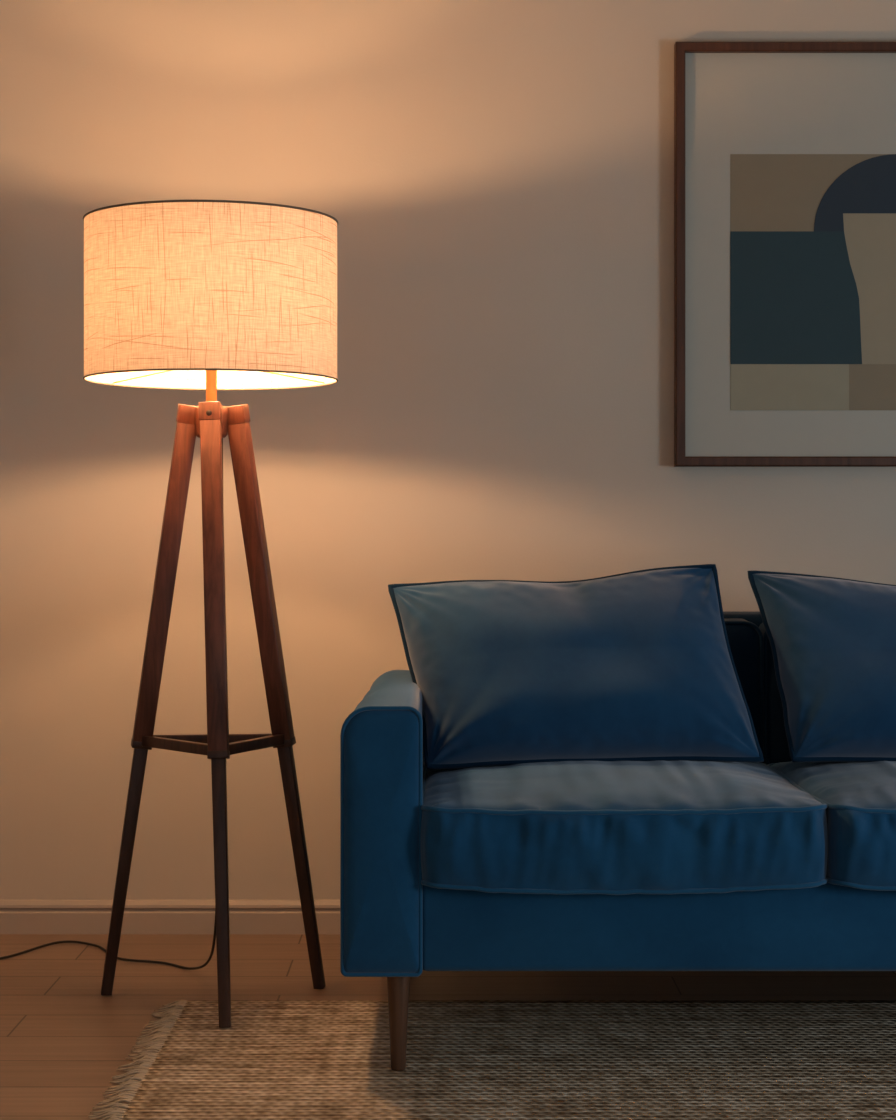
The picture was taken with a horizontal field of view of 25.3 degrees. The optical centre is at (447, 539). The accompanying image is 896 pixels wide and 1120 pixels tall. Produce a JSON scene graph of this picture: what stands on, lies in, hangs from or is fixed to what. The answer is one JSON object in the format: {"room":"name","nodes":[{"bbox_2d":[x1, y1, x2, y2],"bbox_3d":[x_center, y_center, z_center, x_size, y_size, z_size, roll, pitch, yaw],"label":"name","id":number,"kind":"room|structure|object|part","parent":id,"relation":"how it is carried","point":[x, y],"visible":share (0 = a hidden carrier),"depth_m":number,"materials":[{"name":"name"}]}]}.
{"room":"living room","nodes":[
{"label":"living room","id":0,"kind":"room"},
{"bbox_2d":[0,0,895,899],"bbox_3d":[0.700,-0.482,4.594,5.600,2.750,0.100,0,0,0],"label":"wall","id":1,"kind":"structure","parent":0,"point":[496,177],"depth_m":4.54,"materials":[{"name":"paint"}]},
{"bbox_2d":[0,900,339,933],"bbox_3d":[0.708,0.855,4.536,5.384,0.076,0.016,0,0,0],"label":"baseboard","id":2,"kind":"structure","parent":1,"relation":"attached to","point":[16,916],"depth_m":4.53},
{"bbox_2d":[674,42,895,466],"bbox_3d":[0.921,-0.644,4.522,0.817,0.957,0.036,0,0,0],"label":"art","id":3,"kind":"object","parent":1,"relation":"attached to","point":[785,152],"visible":1,"depth_m":4.52,"materials":[{"name":"brown paper"}]},
{"bbox_2d":[0,934,895,1119],"bbox_3d":[0.700,0.943,2.022,5.400,0.100,5.244,0,0,0],"label":"floor","id":4,"kind":"structure","parent":0,"point":[63,1041],"depth_m":3.96,"materials":[{"name":"brown wood"}]},
{"bbox_2d":[0,200,337,1027],"bbox_3d":[-0.832,0.143,4.155,1.457,1.515,0.487,0,0,39],"label":"floor lamp","id":5,"kind":"object","parent":4,"relation":"on","point":[211,296],"visible":1,"depth_m":3.71,"materials":[{"name":"fabric"}]},
{"bbox_3d":[-0.881,0.347,4.246,1.270,1.108,0.371,0,0,30],"label":"power cord","id":6,"kind":"part","parent":5,"relation":"part of","materials":[{"name":"black plastic"}]},
{"bbox_3d":[-0.634,0.647,3.914,0.106,0.496,0.031,0,0,18],"label":"leg","id":7,"kind":"part","parent":5,"relation":"part of","materials":[{"name":"brown wood"}]},
{"bbox_3d":[-0.549,0.071,3.884,0.150,0.667,0.044,0,0,20],"label":"leg","id":8,"kind":"part","parent":5,"relation":"part of","materials":[{"name":"brown wood"}]},
{"bbox_3d":[-0.455,-0.460,3.850,0.483,0.304,0.483,0,0,0],"label":"lamp shade","id":9,"kind":"part","parent":5,"relation":"part of","materials":[{"name":"fabric"}]},
{"bbox_3d":[-0.455,-0.302,3.850,0.028,0.095,0.028,0,0,0],"label":"brass stem","id":10,"kind":"part","parent":5,"relation":"part of","materials":[{"name":"gold metal"}]},
{"bbox_3d":[-0.439,0.071,3.758,0.043,0.666,0.148,0,0,-15],"label":"leg","id":11,"kind":"part","parent":5,"relation":"part of","materials":[{"name":"brown wood"}]},
{"bbox_3d":[-0.416,0.642,3.665,0.029,0.486,0.104,0,0,-13],"label":"leg","id":12,"kind":"part","parent":5,"relation":"part of","materials":[{"name":"brown wood"}]},
{"bbox_3d":[-0.367,0.071,3.904,0.154,0.667,0.047,0,0,-36],"label":"leg","id":13,"kind":"part","parent":5,"relation":"part of","materials":[{"name":"brown wood"}]},
{"bbox_3d":[-0.291,0.647,3.961,0.110,0.496,0.032,0,0,-38],"label":"leg","id":14,"kind":"part","parent":5,"relation":"part of","materials":[{"name":"brown wood"}]},
{"bbox_2d":[88,1000,895,1119],"bbox_3d":[1.025,0.886,2.792,3.167,0.012,2.111,0,0,0],"label":"woven area rug","id":15,"kind":"object","parent":4,"relation":"on","point":[276,1059],"visible":0.99,"depth_m":3.40,"materials":[{"name":"carpet"}]},
{"bbox_2d":[340,611,895,1070],"bbox_3d":[0.966,0.522,3.764,2.288,0.741,1.013,0,0,0],"label":"sofa","id":16,"kind":"object","parent":15,"relation":"on","point":[777,863],"visible":0.75,"depth_m":3.31,"materials":[{"name":"blue fabric"}]},
{"bbox_3d":[-0.110,0.492,3.780,0.131,0.451,0.980,0,0,0],"label":"arm","id":17,"kind":"part","parent":16,"relation":"part of","materials":[{"name":"blue fabric"}]},
{"bbox_3d":[-0.083,0.799,3.340,0.039,0.170,0.039,0,0,0],"label":"leg","id":18,"kind":"part","parent":16,"relation":"part of","materials":[{"name":"brown wood"}]},
{"bbox_2d":[388,564,763,769],"bbox_3d":[0.234,0.236,3.772,0.703,0.378,0.243,0,0,0],"label":"throw pillow","id":19,"kind":"object","parent":16,"relation":"on","point":[639,665],"visible":1,"depth_m":3.70,"materials":[{"name":"fabric"}]},
{"bbox_2d":[421,760,827,889],"bbox_3d":[0.291,0.497,3.635,0.680,0.181,0.752,0,0,0],"label":"seat cushion","id":20,"kind":"object","parent":16,"relation":"on","point":[681,824],"depth_m":3.27,"materials":[{"name":"blue fabric"}]},
{"bbox_3d":[0.966,0.639,3.785,2.026,0.153,0.950,0,0,0],"label":"rail","id":21,"kind":"part","parent":16,"relation":"part of","materials":[{"name":"blue fabric"}]},
{"bbox_2d":[724,618,759,744],"bbox_3d":[0.291,0.314,4.045,0.670,0.312,0.162,0,0,0],"label":"cushion","id":22,"kind":"object","parent":16,"relation":"on","point":[743,634],"depth_m":3.98,"materials":[{"name":"blue fabric"}]},
{"bbox_3d":[0.966,0.430,4.190,2.026,0.556,0.160,0,0,0],"label":"frame","id":23,"kind":"part","parent":16,"relation":"part of","materials":[{"name":"blue fabric"}]},
{"bbox_2d":[759,623,791,763],"bbox_3d":[0.966,0.314,4.045,0.670,0.311,0.166,0,0,0],"label":"cushion","id":24,"kind":"object","parent":16,"relation":"on","point":[773,742],"depth_m":3.98,"materials":[{"name":"blue fabric"}]},
{"bbox_2d":[748,570,895,762],"bbox_3d":[0.917,0.242,3.771,0.683,0.365,0.254,0,0,0],"label":"throw pillow","id":25,"kind":"object","parent":16,"relation":"on","point":[832,640],"visible":1,"depth_m":3.72,"materials":[{"name":"fabric"}]},
{"bbox_2d":[770,761,895,885],"bbox_3d":[0.966,0.497,3.634,0.680,0.183,0.752,0,0,0],"label":"seat cushion","id":26,"kind":"object","parent":16,"relation":"on","point":[856,801],"depth_m":3.29,"materials":[{"name":"blue fabric"}]}
]}

